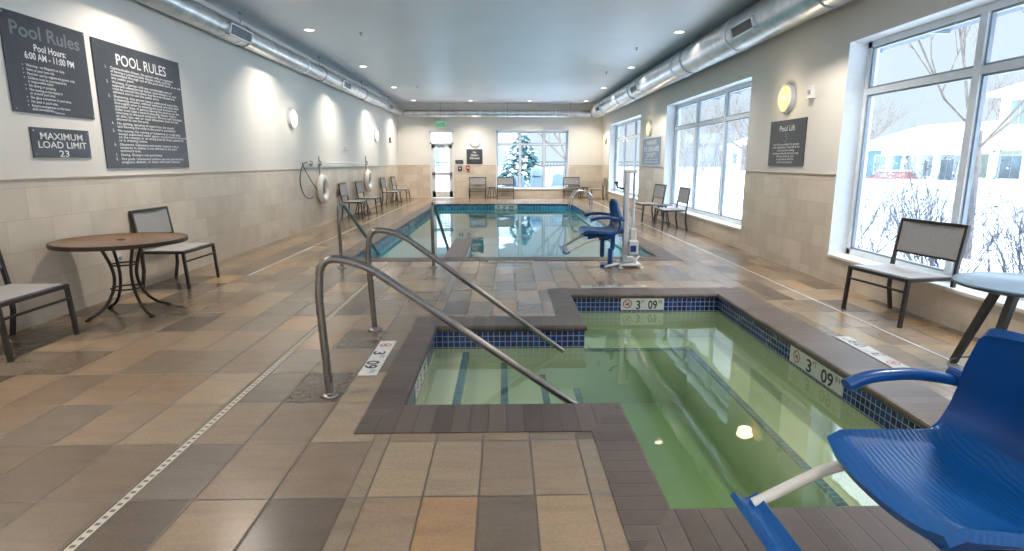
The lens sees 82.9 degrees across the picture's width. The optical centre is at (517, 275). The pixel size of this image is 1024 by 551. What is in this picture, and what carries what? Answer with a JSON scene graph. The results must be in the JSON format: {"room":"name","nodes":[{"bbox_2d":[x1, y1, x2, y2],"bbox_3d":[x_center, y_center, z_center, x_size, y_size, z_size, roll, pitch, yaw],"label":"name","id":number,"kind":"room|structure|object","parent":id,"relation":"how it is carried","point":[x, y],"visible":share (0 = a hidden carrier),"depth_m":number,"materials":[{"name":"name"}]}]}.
{"room":"indoor swimming pool","nodes":[
{"label":"indoor swimming pool","id":0,"kind":"room"},
{"bbox_2d":[0,0,399,336],"bbox_3d":[-4.823,-2.532,10.783,0.360,3.810,27.560,0,11,-1],"label":"wall","id":1,"kind":"structure","parent":0,"point":[236,100],"depth_m":8.16,"materials":[{"name":"white paint"}]},
{"bbox_2d":[0,7,94,119],"bbox_3d":[-4.511,-1.995,5.600,0.020,0.875,1.050,0,11,-1],"label":"wall sign","id":2,"kind":"object","parent":1,"relation":"attached to","point":[46,65],"visible":1,"depth_m":5.52,"materials":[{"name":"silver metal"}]},
{"bbox_2d":[28,127,91,157],"bbox_3d":[-4.511,-1.309,5.745,0.020,0.277,0.770,0,11,-1],"label":"wall sign","id":3,"kind":"object","parent":1,"relation":"attached to","point":[45,142],"visible":1,"depth_m":5.70,"materials":[{"name":"silver metal"}]},
{"bbox_2d":[89,36,188,167],"bbox_3d":[-4.545,-2.018,7.093,0.020,1.375,1.690,0,11,-1],"label":"wall sign","id":4,"kind":"object","parent":1,"relation":"attached to","point":[139,95],"visible":1,"depth_m":6.95,"materials":[{"name":"silver metal"}]},
{"bbox_2d":[287,109,297,128],"bbox_3d":[-4.616,-3.219,11.917,0.114,0.400,0.400,0,11,-1],"label":"wall sconce","id":5,"kind":"object","parent":1,"relation":"attached to","point":[292,120],"visible":1,"depth_m":11.80,"materials":[{"name":"white glass"}]},
{"bbox_2d":[291,110,297,126],"bbox_3d":[-4.591,-3.219,11.918,0.064,0.344,0.344,0,11,-1],"label":"diffuser","id":6,"kind":"object","parent":5,"relation":"attached to","point":[294,120],"depth_m":11.84,"materials":[{"name":"glass"}]},
{"bbox_2d":[316,156,329,204],"bbox_3d":[-4.636,-2.248,13.769,0.137,1.150,0.770,0,11,-1],"label":"life ring","id":7,"kind":"object","parent":1,"relation":"attached to","point":[323,189],"visible":0.99,"depth_m":13.68,"materials":[{"name":"white plastic"}]},
{"bbox_2d":[300,161,377,198],"bbox_3d":[-4.730,-2.753,16.099,0.065,0.836,7.730,0,11,-1],"label":"pole","id":8,"kind":"object","parent":1,"relation":"attached to","point":[309,162],"visible":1,"depth_m":13.34,"materials":[{"name":"white metal"}]},
{"bbox_2d":[364,156,372,192],"bbox_3d":[-4.748,-3.193,18.372,0.137,1.150,0.770,0,11,-1],"label":"life ring","id":9,"kind":"object","parent":1,"relation":"attached to","point":[368,182],"visible":1,"depth_m":18.23,"materials":[{"name":"white plastic"}]},
{"bbox_2d":[374,130,378,141],"bbox_3d":[-4.804,-4.752,19.716,0.114,0.400,0.400,0,11,-1],"label":"wall sconce","id":10,"kind":"object","parent":1,"relation":"attached to","point":[376,135],"visible":1,"depth_m":19.59,"materials":[{"name":"glass"}]},
{"bbox_2d":[0,165,835,180],"bbox_3d":[-0.400,-1.965,10.818,8.480,0.016,27.200,0,11,-1],"label":"trim","id":11,"kind":"structure","parent":1,"relation":"attached to","point":[389,165],"depth_m":8.14,"materials":[{"name":"tile"}]},
{"bbox_2d":[204,0,759,103],"bbox_3d":[-0.400,-4.460,10.327,9.200,0.150,27.920,0,11,-1],"label":"ceiling","id":12,"kind":"structure","parent":0,"point":[454,51],"depth_m":11.29,"materials":[{"name":"paint"}]},
{"bbox_2d":[135,0,402,115],"bbox_3d":[-4.409,-4.074,10.103,0.376,0.522,26.700,0,11,-1],"label":"air duct","id":13,"kind":"object","parent":12,"relation":"hanging from","point":[191,12],"visible":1,"depth_m":9.40,"materials":[{"name":"metal"}]},
{"bbox_2d":[227,21,253,43],"bbox_3d":[-4.240,-3.698,8.855,0.100,0.180,0.750,0,11,-1],"label":"vent grille","id":14,"kind":"object","parent":13,"relation":"attached to","point":[236,32],"depth_m":8.81,"materials":[{"name":"grey metal"}]},
{"bbox_2d":[341,79,351,89],"bbox_3d":[-4.384,-4.874,14.839,0.100,0.180,0.750,0,11,-1],"label":"vent grille","id":15,"kind":"object","parent":13,"relation":"attached to","point":[346,85],"depth_m":14.81,"materials":[{"name":"grey metal"}]},
{"bbox_2d":[404,103,590,117],"bbox_3d":[-0.824,-6.663,23.391,7.500,0.567,0.314,0,11,-1],"label":"air duct","id":16,"kind":"object","parent":12,"relation":"hanging from","point":[507,113],"visible":1,"depth_m":23.31,"materials":[{"name":"metal"}]},
{"bbox_2d":[590,0,851,117],"bbox_3d":[3.489,-4.073,10.293,0.602,0.597,26.700,0,11,-1],"label":"air duct","id":17,"kind":"object","parent":12,"relation":"hanging from","point":[763,20],"visible":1,"depth_m":9.33,"materials":[{"name":"metal"}]},
{"bbox_2d":[630,83,638,92],"bbox_3d":[3.116,-5.003,15.505,0.108,0.180,0.800,0,11,-1],"label":"vent grille","id":18,"kind":"object","parent":17,"relation":"attached to","point":[634,88],"depth_m":15.49,"materials":[{"name":"grey metal"}]},
{"bbox_2d":[729,15,755,39],"bbox_3d":[3.285,-3.625,8.491,0.108,0.180,0.800,0,11,-1],"label":"vent grille","id":19,"kind":"object","parent":17,"relation":"attached to","point":[745,27],"depth_m":8.47,"materials":[{"name":"grey metal"}]},
{"bbox_2d":[0,198,978,550],"bbox_3d":[-0.402,-0.658,11.126,8.580,0.001,27.300,0,11,-1],"label":"floor","id":20,"kind":"structure","parent":0,"point":[86,417],"depth_m":3.49,"materials":[{"name":"tile"}]},
{"bbox_2d":[0,250,79,362],"bbox_3d":[-4.174,0.135,4.676,0.610,0.938,0.751,0,11,-2],"label":"sling chair","id":21,"kind":"object","parent":20,"relation":"on","point":[12,294],"visible":1,"depth_m":4.83,"materials":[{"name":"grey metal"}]},
{"bbox_2d":[46,232,187,321],"bbox_3d":[-3.921,0.007,5.799,1.160,0.749,1.160,0,11,-1],"label":"round table","id":22,"kind":"object","parent":20,"relation":"on","point":[120,241],"visible":1,"depth_m":5.69,"materials":[{"name":"brown metal"}]},
{"bbox_2d":[128,206,219,288],"bbox_3d":[-4.235,-0.363,7.207,0.610,0.938,0.750,0,11,-1],"label":"sling chair","id":23,"kind":"object","parent":20,"relation":"on","point":[157,219],"visible":0.9,"depth_m":7.11,"materials":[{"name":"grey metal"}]},
{"bbox_2d":[63,262,391,550],"bbox_3d":[-1.788,0.880,3.290,0.040,0.004,11.200,0,11,-1],"label":"drain","id":24,"kind":"object","parent":20,"relation":"on","point":[151,476],"visible":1,"depth_m":3.06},
{"bbox_2d":[249,199,418,274],"bbox_3d":[-3.802,-1.534,15.571,0.035,0.004,15.880,0,11,-1],"label":"drain","id":25,"kind":"object","parent":20,"relation":"on","point":[418,199],"visible":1,"depth_m":10.28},
{"bbox_2d":[338,183,368,219],"bbox_3d":[-4.402,-2.004,15.555,0.611,0.938,0.751,-1,11,-3],"label":"sling chair","id":26,"kind":"object","parent":20,"relation":"on","point":[342,187],"visible":0.98,"depth_m":15.45,"materials":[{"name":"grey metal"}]},
{"bbox_2d":[337,202,379,268],"bbox_3d":[-2.555,-0.694,9.436,0.120,1.144,2.520,0,11,-1],"label":"handrail","id":27,"kind":"object","parent":20,"relation":"attached to","point":[339,204],"visible":0.98,"depth_m":8.27,"materials":[{"name":"silver metal"}]},
{"bbox_2d":[354,199,370,215],"bbox_3d":[-4.391,-1.920,16.388,0.500,0.453,0.500,0,11,-1],"label":"side table","id":28,"kind":"object","parent":20,"relation":"on","point":[354,199],"visible":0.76,"depth_m":16.33,"materials":[{"name":"metal"}]},
{"bbox_2d":[355,181,382,213],"bbox_3d":[-4.400,-2.313,17.126,0.610,0.938,0.750,0,11,-1],"label":"sling chair","id":29,"kind":"object","parent":20,"relation":"on","point":[358,184],"visible":0.97,"depth_m":17.03,"materials":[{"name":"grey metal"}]},
{"bbox_2d":[357,341,396,375],"bbox_3d":[-1.088,0.634,4.528,0.135,0.010,0.800,0,11,-1],"label":"depth marker","id":30,"kind":"object","parent":20,"relation":"on","point":[379,355],"visible":1,"depth_m":4.45,"materials":[{"name":"white tile"}]},
{"bbox_2d":[380,177,401,204],"bbox_3d":[-4.514,-2.997,20.608,0.610,0.938,0.750,0,11,-1],"label":"sling chair","id":31,"kind":"object","parent":20,"relation":"on","point":[382,180],"visible":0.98,"depth_m":20.50,"materials":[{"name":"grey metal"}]},
{"bbox_2d":[390,190,402,202],"bbox_3d":[-4.515,-2.932,21.538,0.500,0.453,0.500,0,11,-1],"label":"side table","id":32,"kind":"object","parent":20,"relation":"on","point":[390,190],"visible":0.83,"depth_m":21.48,"materials":[{"name":"metal"}]},
{"bbox_2d":[390,176,409,201],"bbox_3d":[-4.526,-3.344,22.374,0.610,0.938,0.750,0,11,-1],"label":"sling chair","id":33,"kind":"object","parent":20,"relation":"on","point":[393,181],"visible":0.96,"depth_m":22.16,"materials":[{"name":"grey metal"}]},
{"bbox_2d":[430,202,448,267],"bbox_3d":[-1.249,-0.707,9.505,0.120,1.144,2.520,0,11,-1],"label":"handrail","id":34,"kind":"object","parent":20,"relation":"attached to","point":[433,207],"visible":0.99,"depth_m":8.33,"materials":[{"name":"silver metal"}]},
{"bbox_2d":[315,255,577,402],"bbox_3d":[-0.349,0.443,3.738,1.875,1.170,0.120,0,11,-1],"label":"handrail","id":35,"kind":"object","parent":20,"relation":"attached to","point":[329,393],"visible":0.98,"depth_m":3.69,"materials":[{"name":"silver metal"}]},
{"bbox_2d":[365,227,564,352],"bbox_3d":[-0.461,0.147,5.217,1.795,1.170,0.120,0,11,-1],"label":"handrail","id":36,"kind":"object","parent":20,"relation":"attached to","point":[372,232],"visible":0.98,"depth_m":5.18,"materials":[{"name":"silver metal"}]},
{"bbox_2d":[469,177,485,198],"bbox_3d":[-1.673,-3.614,23.938,0.690,0.863,0.562,0,11,-1],"label":"sling chair","id":37,"kind":"object","parent":20,"relation":"on","point":[472,180],"visible":1,"depth_m":24.12,"materials":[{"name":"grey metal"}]},
{"bbox_2d":[497,177,513,198],"bbox_3d":[-0.513,-3.619,23.965,0.690,0.863,0.562,0,11,-1],"label":"sling chair","id":38,"kind":"object","parent":20,"relation":"on","point":[500,180],"visible":1,"depth_m":24.14,"materials":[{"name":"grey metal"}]},
{"bbox_2d":[338,203,681,260],"bbox_3d":[-0.337,-0.676,15.216,5.480,1.558,12.530,0,11,-1],"label":"swimming pool","id":39,"kind":"object","parent":20,"relation":"in","point":[473,231],"visible":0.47,"depth_m":13.03,"materials":[{"name":"blue liquid"}]},
{"bbox_2d":[495,205,516,208],"bbox_3d":[-0.432,-2.476,20.894,0.800,0.150,0.010,0,11,-1],"label":"depth marker","id":40,"kind":"object","parent":39,"relation":"on","point":[496,206],"visible":1,"depth_m":20.89,"materials":[{"name":"white tile"}]},
{"bbox_2d":[488,261,533,262],"bbox_3d":[-0.106,-0.211,8.825,0.700,0.010,0.130,0,11,-1],"label":"depth marker","id":41,"kind":"object","parent":20,"relation":"on","point":[488,261],"visible":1,"depth_m":8.79,"materials":[{"name":"tile"}]},
{"bbox_2d":[563,177,580,198],"bbox_3d":[2.226,-3.631,24.029,0.690,0.863,0.562,0,11,-1],"label":"sling chair","id":42,"kind":"object","parent":20,"relation":"on","point":[566,180],"visible":0.98,"depth_m":24.21,"materials":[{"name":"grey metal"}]},
{"bbox_2d":[568,190,592,212],"bbox_3d":[2.098,-2.150,19.609,0.825,1.455,0.648,0,11,-1],"label":"pool ladder","id":43,"kind":"object","parent":20,"relation":"attached to","point":[575,191],"visible":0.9,"depth_m":19.28,"materials":[{"name":"silver metal"}]},
{"bbox_2d":[590,178,605,199],"bbox_3d":[3.184,-3.468,23.197,0.562,0.863,0.691,1,11,4],"label":"sling chair","id":44,"kind":"object","parent":20,"relation":"on","point":[604,178],"visible":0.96,"depth_m":22.90,"materials":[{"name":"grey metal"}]},
{"bbox_2d":[558,169,643,268],"bbox_3d":[1.199,-0.817,8.330,1.188,1.390,0.752,0,11,-1],"label":"lift","id":45,"kind":"object","parent":20,"relation":"on","point":[630,246],"visible":1,"depth_m":8.31,"materials":[{"name":"white metal"}]},
{"bbox_2d":[580,285,647,287],"bbox_3d":[1.167,0.134,7.068,0.800,0.010,0.130,0,11,-1],"label":"depth marker","id":46,"kind":"object","parent":20,"relation":"on","point":[582,286],"visible":1,"depth_m":7.06,"materials":[{"name":"tile"}]},
{"bbox_2d":[635,184,666,222],"bbox_3d":[3.330,-1.847,14.756,0.610,0.938,0.751,-1,11,-7],"label":"sling chair","id":47,"kind":"object","parent":20,"relation":"on","point":[659,189],"visible":0.83,"depth_m":14.70,"materials":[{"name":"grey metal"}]},
{"bbox_2d":[354,287,950,550],"bbox_3d":[0.891,1.212,4.705,3.690,1.206,4.860,0,11,-1],"label":"pool","id":48,"kind":"object","parent":20,"relation":"in","point":[690,404],"visible":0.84,"depth_m":4.87,"materials":[{"name":"green liquid"}]},
{"bbox_2d":[415,356,426,399],"bbox_3d":[-0.743,0.768,4.466,0.010,0.140,0.620,0,11,-1],"label":"depth marker","id":49,"kind":"object","parent":48,"relation":"attached to","point":[423,371],"visible":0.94,"depth_m":4.40,"materials":[{"name":"white tile"}]},
{"bbox_2d":[621,298,663,309],"bbox_3d":[1.436,0.326,6.697,0.500,0.145,0.010,0,11,-1],"label":"depth marker","id":50,"kind":"object","parent":48,"relation":"attached to","point":[633,303],"visible":1,"depth_m":6.70,"materials":[{"name":"white tile"}]},
{"bbox_2d":[789,345,843,396],"bbox_3d":[2.360,0.736,4.616,0.010,0.150,0.800,0,11,-1],"label":"depth marker","id":51,"kind":"object","parent":48,"relation":"on","point":[817,370],"visible":1,"depth_m":4.57,"materials":[{"name":"white tile"}]},
{"bbox_2d":[651,204,672,225],"bbox_3d":[3.451,-1.455,13.916,0.520,0.493,0.520,0,11,-1],"label":"side table","id":52,"kind":"object","parent":20,"relation":"on","point":[658,205],"visible":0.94,"depth_m":13.84,"materials":[{"name":"metal"}]},
{"bbox_2d":[653,187,690,230],"bbox_3d":[3.432,-1.500,12.990,0.610,0.938,0.750,0,11,-1],"label":"sling chair","id":53,"kind":"object","parent":20,"relation":"on","point":[684,192],"visible":1,"depth_m":12.85,"materials":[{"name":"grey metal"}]},
{"bbox_2d":[593,201,963,366],"bbox_3d":[3.104,-1.091,13.317,0.025,0.004,20.400,0,11,-1],"label":"drain","id":54,"kind":"object","parent":20,"relation":"on","point":[593,201],"visible":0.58,"depth_m":6.02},
{"bbox_2d":[835,336,910,367],"bbox_3d":[2.825,0.609,4.653,0.130,0.010,0.800,0,11,-1],"label":"depth marker","id":55,"kind":"object","parent":20,"relation":"on","point":[875,354],"visible":0.94,"depth_m":4.62,"materials":[{"name":"tile"}]},
{"bbox_2d":[730,328,1023,550],"bbox_3d":[1.402,0.471,1.778,1.188,1.390,0.752,0,11,-1],"label":"lift","id":56,"kind":"object","parent":20,"relation":"on","point":[957,482],"visible":1,"depth_m":1.92,"materials":[{"name":"blue plastic"}]},
{"bbox_2d":[841,218,970,327],"bbox_3d":[3.730,-0.055,5.638,0.611,0.938,0.751,-2,11,-10],"label":"sling chair","id":57,"kind":"object","parent":20,"relation":"on","point":[947,241],"visible":0.94,"depth_m":5.58,"materials":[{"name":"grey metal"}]},
{"bbox_2d":[946,272,1023,366],"bbox_3d":[3.461,0.402,3.955,0.900,0.704,0.900,0,11,1],"label":"round table","id":58,"kind":"object","parent":20,"relation":"on","point":[1011,285],"visible":0.8,"depth_m":4.05,"materials":[{"name":"metal"}]},
{"bbox_2d":[396,104,602,197],"bbox_3d":[-0.727,-5.175,24.227,8.480,3.810,0.360,0,11,-1],"label":"wall","id":59,"kind":"structure","parent":0,"point":[585,133],"depth_m":24.00,"materials":[{"name":"white paint"}]},
{"bbox_2d":[435,120,445,127],"bbox_3d":[-3.160,-6.189,23.708,0.440,0.280,0.152,0,11,-1],"label":"exit sign","id":60,"kind":"object","parent":59,"relation":"attached to","point":[438,123],"visible":1,"depth_m":23.64,"materials":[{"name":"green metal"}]},
{"bbox_2d":[429,131,454,197],"bbox_3d":[-3.157,-4.604,24.123,0.990,2.730,0.189,0,11,-1],"label":"door","id":61,"kind":"structure","parent":59,"relation":"in","point":[434,194],"depth_m":24.13,"materials":[{"name":"white paint"}]},
{"bbox_2d":[466,149,482,163],"bbox_3d":[-1.802,-4.927,24.056,0.660,0.610,0.020,0,11,-1],"label":"wall sign","id":62,"kind":"object","parent":59,"relation":"attached to","point":[474,156],"visible":1,"depth_m":24.05,"materials":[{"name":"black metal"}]},
{"bbox_2d":[470,137,479,145],"bbox_3d":[-1.771,-5.521,23.892,0.400,0.400,0.114,0,11,-1],"label":"wall sconce","id":63,"kind":"object","parent":59,"relation":"attached to","point":[474,141],"visible":1,"depth_m":23.85,"materials":[{"name":"white metal"}]},
{"bbox_2d":[496,130,568,189],"bbox_3d":[0.593,-4.833,24.314,3.040,2.425,0.382,0,11,-1],"label":"window","id":64,"kind":"structure","parent":59,"relation":"in","point":[519,144],"depth_m":24.30,"materials":[{"name":"metal"}]},
{"bbox_2d":[601,0,1023,337],"bbox_3d":[4.014,-2.572,10.988,0.360,3.810,27.560,0,11,-1],"label":"wall","id":65,"kind":"structure","parent":0,"point":[787,217],"depth_m":7.97,"materials":[{"name":"white paint"}]},
{"bbox_2d":[608,114,640,200],"bbox_3d":[3.785,-4.050,20.061,0.382,2.560,5.120,0,11,-1],"label":"window","id":66,"kind":"structure","parent":65,"relation":"in","point":[614,128],"depth_m":22.23,"materials":[{"name":"metal"}]},
{"bbox_2d":[646,122,651,135],"bbox_3d":[3.649,-4.094,16.216,0.114,0.400,0.400,0,11,-1],"label":"wall sconce","id":67,"kind":"object","parent":65,"relation":"attached to","point":[649,124],"visible":1,"depth_m":16.09,"materials":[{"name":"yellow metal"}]},
{"bbox_2d":[642,135,661,165],"bbox_3d":[3.701,-3.446,16.105,0.020,0.790,2.110,0,11,-1],"label":"wall sign","id":68,"kind":"object","parent":65,"relation":"attached to","point":[651,146],"visible":1,"depth_m":15.96,"materials":[{"name":"blue plastic"}]},
{"bbox_2d":[663,76,752,230],"bbox_3d":[3.973,-2.524,12.297,0.382,2.560,5.110,0,11,-1],"label":"window","id":69,"kind":"structure","parent":65,"relation":"in","point":[673,119],"depth_m":12.94,"materials":[{"name":"metal"}]},
{"bbox_2d":[778,84,795,112],"bbox_3d":[3.839,-2.546,8.339,0.114,0.400,0.400,0,11,-1],"label":"wall sconce","id":70,"kind":"object","parent":65,"relation":"attached to","point":[786,98],"visible":1,"depth_m":8.23,"materials":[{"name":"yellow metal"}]},
{"bbox_2d":[778,86,789,110],"bbox_3d":[3.814,-2.546,8.338,0.064,0.344,0.344,0,11,-1],"label":"diffuser","id":71,"kind":"object","parent":70,"relation":"attached to","point":[784,94],"depth_m":8.28,"materials":[{"name":"glass"}]},
{"bbox_2d":[768,117,807,165],"bbox_3d":[3.887,-1.919,8.405,0.020,0.655,1.075,0,11,-1],"label":"wall sign","id":72,"kind":"object","parent":65,"relation":"attached to","point":[787,143],"visible":1,"depth_m":8.33,"materials":[{"name":"silver metal"}]},
{"bbox_2d":[807,85,815,98],"bbox_3d":[3.873,-2.425,7.670,0.078,0.170,0.110,0,11,-1],"label":"fire alarm strobe","id":73,"kind":"object","parent":65,"relation":"attached to","point":[811,91],"visible":1,"depth_m":7.63,"materials":[{"name":"white plastic"}]},
{"bbox_2d":[620,5,1023,126],"bbox_3d":[4.428,-3.609,10.611,0.420,0.250,28.000,0,11,-1],"label":"trim","id":74,"kind":"structure","parent":65,"relation":"attached to","point":[947,30],"depth_m":6.52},
{"bbox_2d":[826,0,1023,313],"bbox_3d":[4.159,-1.008,4.582,0.382,2.560,5.160,0,11,-1],"label":"window","id":75,"kind":"structure","parent":65,"relation":"in","point":[861,89],"depth_m":6.24,"materials":[{"name":"metal"}]},
{"label":"outside","id":76,"kind":"structure","parent":0,"visible":0},
{"bbox_2d":[436,176,551,190],"bbox_3d":[-29.947,-16.114,90.396,64.470,0.310,135.020,0,11,-1],"label":"ground","id":77,"kind":"structure","parent":76,"point":[447,184],"depth_m":42.53,"materials":[{"name":"snow"}]},
{"bbox_2d":[435,162,449,190],"bbox_3d":[-4.421,-5.093,29.984,6.600,1.530,0.040,0,11,-1],"label":"metal fence","id":78,"kind":"object","parent":77,"relation":"on","point":[447,165],"visible":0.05,"depth_m":29.99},
{"bbox_2d":[431,133,516,181],"bbox_3d":[-5.533,-10.749,48.725,11.700,5.600,9.000,0,11,-1],"label":"building","id":79,"kind":"structure","parent":77,"relation":"on","point":[441,154],"depth_m":44.89,"materials":[{"name":"white"}]},
{"bbox_2d":[499,133,546,185],"bbox_3d":[0.240,-6.535,33.409,3.054,3.239,2.895,0,11,-1],"label":"evergreen tree","id":80,"kind":"object","parent":77,"relation":"on","point":[530,160],"visible":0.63,"depth_m":32.79,"materials":[{"name":"green plant"}]},
{"bbox_2d":[515,176,530,185],"bbox_3d":[0.140,-4.211,27.250,0.792,0.964,0.729,-3,11,-13],"label":"patio chair","id":81,"kind":"object","parent":77,"relation":"on","point":[516,177],"visible":0.23,"depth_m":27.46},
{"bbox_2d":[530,167,541,185],"bbox_3d":[0.856,-4.353,26.893,0.600,1.370,0.600,0,11,-1],"label":"covered grill","id":82,"kind":"object","parent":77,"relation":"on","point":[536,172],"visible":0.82,"depth_m":26.65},
{"bbox_2d":[538,133,565,185],"bbox_3d":[2.594,-7.784,31.827,6.727,6.325,4.089,-6,12,-26],"label":"bare tree","id":83,"kind":"object","parent":77,"relation":"on","point":[541,135],"visible":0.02,"depth_m":32.35,"materials":[{"name":"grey plant"}]},
{"bbox_2d":[548,173,562,185],"bbox_3d":[1.859,-4.175,26.794,0.880,1.071,0.810,0,11,-1],"label":"patio chair","id":84,"kind":"object","parent":77,"relation":"on","point":[557,179],"visible":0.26,"depth_m":27.05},
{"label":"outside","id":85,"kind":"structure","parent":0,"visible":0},
{"bbox_2d":[545,166,1023,273],"bbox_3d":[62.560,-12.608,70.391,119.530,1.147,180.000,0,11,-1],"label":"ground","id":86,"kind":"structure","parent":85,"point":[729,208],"depth_m":20.29,"materials":[{"name":"snow"}]},
{"bbox_2d":[537,162,638,189],"bbox_3d":[4.476,-5.144,30.189,7.000,1.550,0.040,0,11,-1],"label":"metal fence","id":87,"kind":"object","parent":86,"relation":"on","point":[538,165],"visible":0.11,"depth_m":30.10,"materials":[{"name":"metal"}]},
{"bbox_2d":[679,99,723,170],"bbox_3d":[16.344,-12.538,53.643,6.106,7.232,6.425,-6,12,-27],"label":"bare tree","id":88,"kind":"object","parent":86,"relation":"on","point":[685,154],"visible":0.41,"depth_m":53.78,"materials":[{"name":"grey plant"}]},
{"bbox_2d":[678,118,743,212],"bbox_3d":[5.498,-3.641,17.486,2.366,3.709,3.652,-2,11,-10],"label":"shrub","id":89,"kind":"object","parent":86,"relation":"on","point":[706,166],"visible":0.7,"depth_m":17.41,"materials":[{"name":"plant"}]},
{"bbox_2d":[680,103,747,208],"bbox_3d":[6.819,-4.242,19.972,3.453,3.931,3.767,-4,12,-19],"label":"shrub","id":90,"kind":"object","parent":86,"relation":"on","point":[704,103],"visible":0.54,"depth_m":20.30,"materials":[{"name":"plant"}]},
{"bbox_2d":[681,95,748,170],"bbox_3d":[19.255,-15.178,61.184,9.160,9.495,7.053,7,13,33],"label":"bare tree","id":91,"kind":"object","parent":86,"relation":"on","point":[711,135],"visible":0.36,"depth_m":60.73,"materials":[{"name":"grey plant"}]},
{"bbox_2d":[690,95,748,217],"bbox_3d":[6.389,-3.210,14.909,4.327,3.858,2.929,5,12,22],"label":"shrub","id":92,"kind":"object","parent":86,"relation":"on","point":[733,95],"visible":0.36,"depth_m":15.23,"materials":[{"name":"plant"}]},
{"bbox_2d":[702,91,749,170],"bbox_3d":[17.303,-11.579,43.773,6.291,9.154,6.709,-3,12,-15],"label":"bare tree","id":93,"kind":"object","parent":86,"relation":"on","point":[742,105],"visible":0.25,"depth_m":43.48,"materials":[{"name":"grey plant"}]},
{"bbox_2d":[712,99,747,141],"bbox_3d":[13.223,-7.042,29.890,4.754,5.623,6.281,-4,12,-18],"label":"bare tree","id":94,"kind":"object","parent":86,"relation":"on","point":[735,126],"visible":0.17,"depth_m":30.89,"materials":[{"name":"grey plant"}]},
{"bbox_2d":[720,137,747,170],"bbox_3d":[32.262,-15.359,72.178,9.000,5.600,15.000,0,11,-1],"label":"house","id":95,"kind":"structure","parent":86,"relation":"on","point":[729,144],"depth_m":75.52,"materials":[{"name":"white"}]},
{"bbox_2d":[870,102,901,140],"bbox_3d":[32.124,-12.883,54.382,7.361,7.609,6.684,4,12,19],"label":"bare tree","id":96,"kind":"object","parent":86,"relation":"on","point":[879,122],"visible":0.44,"depth_m":53.41,"materials":[{"name":"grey plant"}]},
{"bbox_2d":[865,170,915,178],"bbox_3d":[20.351,-5.182,31.483,1.230,1.065,3.150,0,11,-1],"label":"car","id":97,"kind":"object","parent":86,"relation":"on","point":[885,172],"visible":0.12,"depth_m":31.01,"materials":[{"name":"red paint"}]},
{"bbox_2d":[870,77,925,139],"bbox_3d":[36.879,-15.661,60.756,10.038,10.615,7.736,0,11,-1],"label":"bare tree","id":98,"kind":"object","parent":86,"relation":"on","point":[889,108],"visible":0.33,"depth_m":59.45,"materials":[{"name":"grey plant"}]},
{"bbox_2d":[866,122,964,176],"bbox_3d":[27.583,-7.902,38.258,8.000,4.050,7.800,0,11,-1],"label":"house","id":99,"kind":"structure","parent":86,"relation":"on","point":[876,146],"depth_m":37.85,"materials":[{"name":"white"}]},
{"bbox_2d":[858,160,977,254],"bbox_3d":[5.956,-1.190,9.492,2.436,1.984,2.791,4,12,20],"label":"shrub","id":100,"kind":"object","parent":86,"relation":"on","point":[868,195],"visible":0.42,"depth_m":9.58,"materials":[{"name":"plant"}]},
{"bbox_2d":[858,133,983,250],"bbox_3d":[6.353,-1.539,10.605,2.400,2.242,2.874,1,11,4],"label":"shrub","id":101,"kind":"object","parent":86,"relation":"on","point":[870,183],"visible":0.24,"depth_m":10.31,"materials":[{"name":"plant"}]},
{"bbox_2d":[865,132,986,242],"bbox_3d":[8.015,-1.967,12.172,2.717,2.477,2.921,0,11,-1],"label":"shrub","id":102,"kind":"object","parent":86,"relation":"on","point":[901,132],"visible":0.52,"depth_m":11.66,"materials":[{"name":"plant"}]},
{"bbox_2d":[881,121,997,180],"bbox_3d":[25.195,-6.457,31.553,8.100,3.800,5.000,0,11,-1],"label":"house","id":103,"kind":"structure","parent":86,"relation":"on","point":[954,138],"depth_m":30.83,"materials":[{"name":"white"}]},
{"bbox_2d":[861,109,1023,264],"bbox_3d":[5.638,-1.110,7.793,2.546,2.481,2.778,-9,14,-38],"label":"shrub","id":104,"kind":"object","parent":86,"relation":"on","point":[907,157],"visible":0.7,"depth_m":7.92,"materials":[{"name":"plant"}]},
{"bbox_2d":[871,155,1023,272],"bbox_3d":[5.205,-0.692,7.075,2.306,1.940,2.356,-7,13,-32],"label":"shrub","id":105,"kind":"object","parent":86,"relation":"on","point":[932,262],"visible":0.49,"depth_m":7.15,"materials":[{"name":"plant"}]},
{"bbox_2d":[907,10,1023,258],"bbox_3d":[7.865,-3.717,9.749,5.126,6.838,5.771,1,11,6],"label":"bare tree","id":106,"kind":"object","parent":86,"relation":"on","point":[999,128],"visible":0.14,"depth_m":9.67,"materials":[{"name":"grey plant"}]},
{"bbox_2d":[946,164,1023,272],"bbox_3d":[5.083,-0.414,6.220,1.779,1.725,2.129,-3,12,-16],"label":"shrub","id":107,"kind":"object","parent":86,"relation":"on","point":[1004,268],"visible":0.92,"depth_m":6.06,"materials":[{"name":"plant"}]},
{"bbox_2d":[946,145,1023,272],"bbox_3d":[6.120,-0.718,6.708,2.056,2.132,2.252,-3,12,-17],"label":"shrub","id":108,"kind":"object","parent":86,"relation":"on","point":[1017,191],"visible":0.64,"depth_m":6.84,"materials":[{"name":"plant"}]},
{"bbox_2d":[949,158,1023,247],"bbox_3d":[7.378,-1.047,7.591,2.099,2.437,3.006,-4,12,-19],"label":"shrub","id":109,"kind":"object","parent":86,"relation":"on","point":[1023,158],"visible":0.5,"depth_m":8.19,"materials":[{"name":"plant"}]},
{"bbox_2d":[951,82,1023,183],"bbox_3d":[26.205,-6.425,24.651,9.400,6.400,8.400,0,11,-1],"label":"house","id":110,"kind":"structure","parent":86,"relation":"on","point":[1012,96],"depth_m":27.06,"materials":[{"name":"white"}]},
{"bbox_2d":[982,55,1023,121],"bbox_3d":[43.307,-14.116,50.573,6.037,11.534,11.132,6,13,28],"label":"bare tree","id":111,"kind":"object","parent":86,"relation":"on","point":[996,100],"visible":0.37,"depth_m":51.09,"materials":[{"name":"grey plant"}]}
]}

